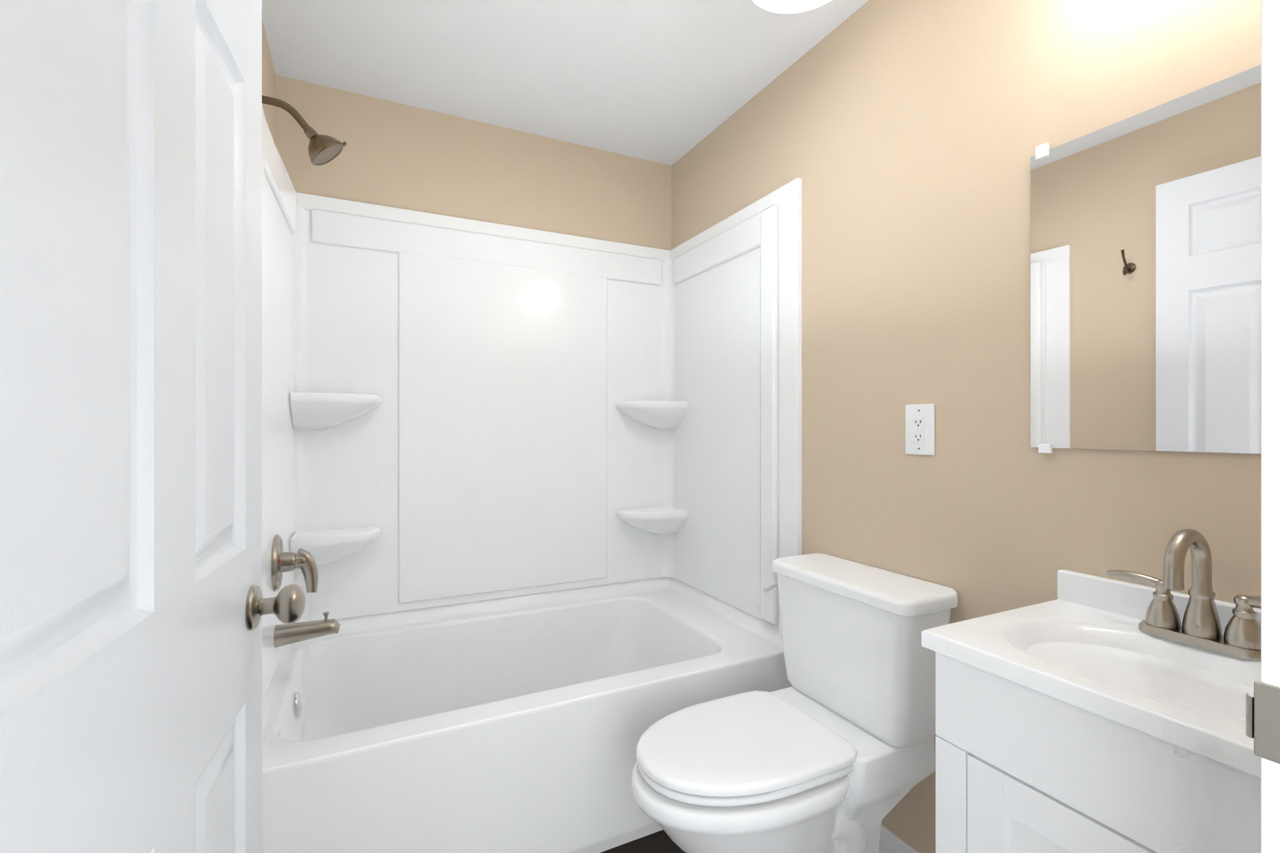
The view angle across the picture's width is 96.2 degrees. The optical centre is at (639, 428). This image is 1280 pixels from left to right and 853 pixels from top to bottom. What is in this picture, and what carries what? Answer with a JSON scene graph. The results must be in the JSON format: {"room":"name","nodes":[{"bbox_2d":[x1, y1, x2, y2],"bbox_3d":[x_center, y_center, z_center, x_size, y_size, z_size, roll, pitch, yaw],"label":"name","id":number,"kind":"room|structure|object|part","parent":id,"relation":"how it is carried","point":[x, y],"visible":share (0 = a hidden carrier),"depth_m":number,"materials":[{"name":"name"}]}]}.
{"room":"bathroom","nodes":[
{"label":"bathroom","id":0,"kind":"room"},
{"bbox_2d":[261,18,275,144],"bbox_3d":[-0.840,-0.020,1.003,0.100,2.440,2.400,0,0,-26],"label":"wall","id":1,"kind":"structure","parent":0,"point":[268,81],"depth_m":1.86,"materials":[{"name":"beige paint"}]},
{"bbox_2d":[273,141,301,205],"bbox_3d":[-1.059,0.184,1.613,0.085,2.032,0.870,0,0,-26],"label":"trim","id":2,"kind":"structure","parent":1,"relation":"attached to","point":[297,196],"depth_m":1.97,"materials":[{"name":"paint"}]},
{"bbox_2d":[261,95,346,165],"bbox_3d":[-0.986,-0.872,1.677,0.229,0.185,0.106,0,0,-26],"label":"shower head","id":3,"kind":"object","parent":1,"relation":"attached to","point":[323,149],"visible":0.88,"depth_m":1.67},
{"bbox_2d":[275,75,671,250],"bbox_3d":[-0.587,-0.020,2.407,1.590,2.440,0.100,0,0,-26],"label":"wall","id":4,"kind":"structure","parent":0,"point":[395,155],"depth_m":2.30,"materials":[{"name":"beige paint"}]},
{"bbox_2d":[301,193,668,261],"bbox_3d":[-0.547,-0.804,2.360,1.561,0.057,0.020,0,0,-26],"label":"trim","id":5,"kind":"structure","parent":4,"relation":"attached to","point":[309,202],"depth_m":2.29,"materials":[{"name":"paint"}]},
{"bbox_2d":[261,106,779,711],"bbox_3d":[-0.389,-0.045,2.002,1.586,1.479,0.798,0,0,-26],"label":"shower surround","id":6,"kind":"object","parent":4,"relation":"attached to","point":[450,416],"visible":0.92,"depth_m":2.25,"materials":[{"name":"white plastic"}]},
{"bbox_3d":[-0.973,0.588,1.684,0.166,0.082,0.066,0,0,-26],"label":"tub spout","id":7,"kind":"part","parent":6,"relation":"part of","materials":[{"name":"silver metal"}]},
{"bbox_2d":[261,0,868,165],"bbox_3d":[0.062,-1.290,0.515,2.290,0.100,4.070,0,0,-26],"label":"ceiling","id":8,"kind":"structure","parent":0,"point":[669,82],"depth_m":1.92,"materials":[{"name":"white paint"}]},
{"bbox_2d":[751,0,831,13],"bbox_3d":[0.424,-1.198,1.510,0.350,0.085,0.350,0,0,-26],"label":"ceiling light","id":9,"kind":"object","parent":8,"relation":"attached to","point":[787,6],"visible":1,"depth_m":1.58,"materials":[{"name":"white glass"}]},
{"bbox_2d":[600,830,686,852],"bbox_3d":[0.062,1.250,0.515,2.290,0.100,4.070,0,0,-26],"label":"floor","id":10,"kind":"structure","parent":0,"point":[660,842],"depth_m":1.65,"materials":[{"name":"black tile"}]},
{"bbox_2d":[261,576,792,852],"bbox_3d":[-0.369,0.948,1.958,1.590,0.504,0.895,0,0,-26],"label":"bathtub","id":11,"kind":"object","parent":10,"relation":"on","point":[517,724],"visible":0.92,"depth_m":1.65,"materials":[{"name":"white plastic"}]},
{"bbox_2d":[631,553,958,852],"bbox_3d":[0.334,0.799,1.455,0.766,0.802,0.508,0,0,-26],"label":"toilet","id":12,"kind":"object","parent":10,"relation":"on","point":[831,749],"visible":1,"depth_m":1.37,"materials":[{"name":"white ceramic"}]},
{"bbox_3d":[0.235,0.775,1.401,0.509,0.056,0.380,0,0,-26],"label":"seat","id":13,"kind":"part","parent":12,"relation":"part of","materials":[{"name":"white plastic"}]},
{"bbox_2d":[921,528,1261,852],"bbox_3d":[0.793,0.682,0.882,0.449,1.037,0.495,0,0,-26],"label":"vanity cabinet","id":14,"kind":"object","parent":10,"relation":"on","point":[1086,714],"visible":0.9,"depth_m":0.88,"materials":[{"name":"white wood"}]},
{"bbox_2d":[1106,528,1261,662],"bbox_3d":[0.894,0.259,0.932,0.138,0.192,0.265,0,0,-26],"label":"faucet","id":15,"kind":"object","parent":14,"relation":"on","point":[1200,633],"depth_m":0.94,"materials":[{"name":"silver metal"}]},
{"bbox_2d":[671,0,1261,852],"bbox_3d":[1.045,-0.020,0.996,0.100,2.440,4.070,0,0,-26],"label":"wall","id":16,"kind":"structure","parent":0,"point":[902,139],"depth_m":1.42,"materials":[{"name":"beige paint"}]},
{"bbox_2d":[668,177,801,641],"bbox_3d":[0.341,0.184,2.299,0.019,2.032,0.870,0,0,-26],"label":"trim","id":17,"kind":"structure","parent":16,"relation":"attached to","point":[787,198],"depth_m":1.94,"materials":[{"name":"paint"}]},
{"bbox_2d":[878,825,918,852],"bbox_3d":[0.709,1.160,1.556,0.012,0.080,0.785,0,0,-26],"label":"baseboard","id":18,"kind":"structure","parent":16,"relation":"attached to","point":[890,842],"depth_m":1.57,"materials":[{"name":"paint"}]},
{"bbox_2d":[905,403,934,455],"bbox_3d":[0.734,0.004,1.508,0.010,0.132,0.086,0,0,-26],"label":"outlet","id":19,"kind":"object","parent":16,"relation":"attached to","point":[920,429],"visible":1,"depth_m":1.50,"materials":[{"name":"white plastic"}]},
{"bbox_2d":[1030,64,1261,453],"bbox_3d":[0.966,-0.278,1.031,0.011,0.663,0.502,0,0,-26],"label":"mirror","id":20,"kind":"object","parent":16,"relation":"attached to","point":[1145,280],"visible":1,"depth_m":1.06,"materials":[{"name":"clear glass"}]},
{"bbox_3d":[0.421,-0.020,0.351,1.590,2.440,0.120,0,0,-26],"label":"wall","id":21,"kind":"structure","parent":0,"visible":0},
{"bbox_2d":[0,0,305,852],"bbox_3d":[-0.449,0.124,0.536,0.182,2.135,0.908,0,0,-26],"label":"door","id":22,"kind":"structure","parent":21,"relation":"in","point":[135,606],"depth_m":0.53,"materials":[{"name":"white paint"}]},
{"bbox_3d":[-0.625,0.277,0.894,0.182,0.068,0.110,0,0,-26],"label":"knob","id":23,"kind":"part","parent":22,"relation":"part of","materials":[{"name":"silver metal"}]},
{"bbox_2d":[1245,681,1279,764],"bbox_3d":[0.494,0.228,0.433,0.008,0.058,0.054,0,0,-26],"label":"strike plate","id":24,"kind":"object","parent":21,"relation":"attached to","point":[1262,717],"visible":1,"depth_m":0.45,"materials":[{"name":"silver metal"}]},
{"bbox_2d":[1261,0,1279,852],"bbox_3d":[0.117,0.085,0.193,1.027,2.230,0.136,0,0,-26],"label":"door frame","id":25,"kind":"structure","parent":21,"relation":"attached to","point":[1270,389],"depth_m":0.44,"materials":[{"name":"paint"}]}
]}

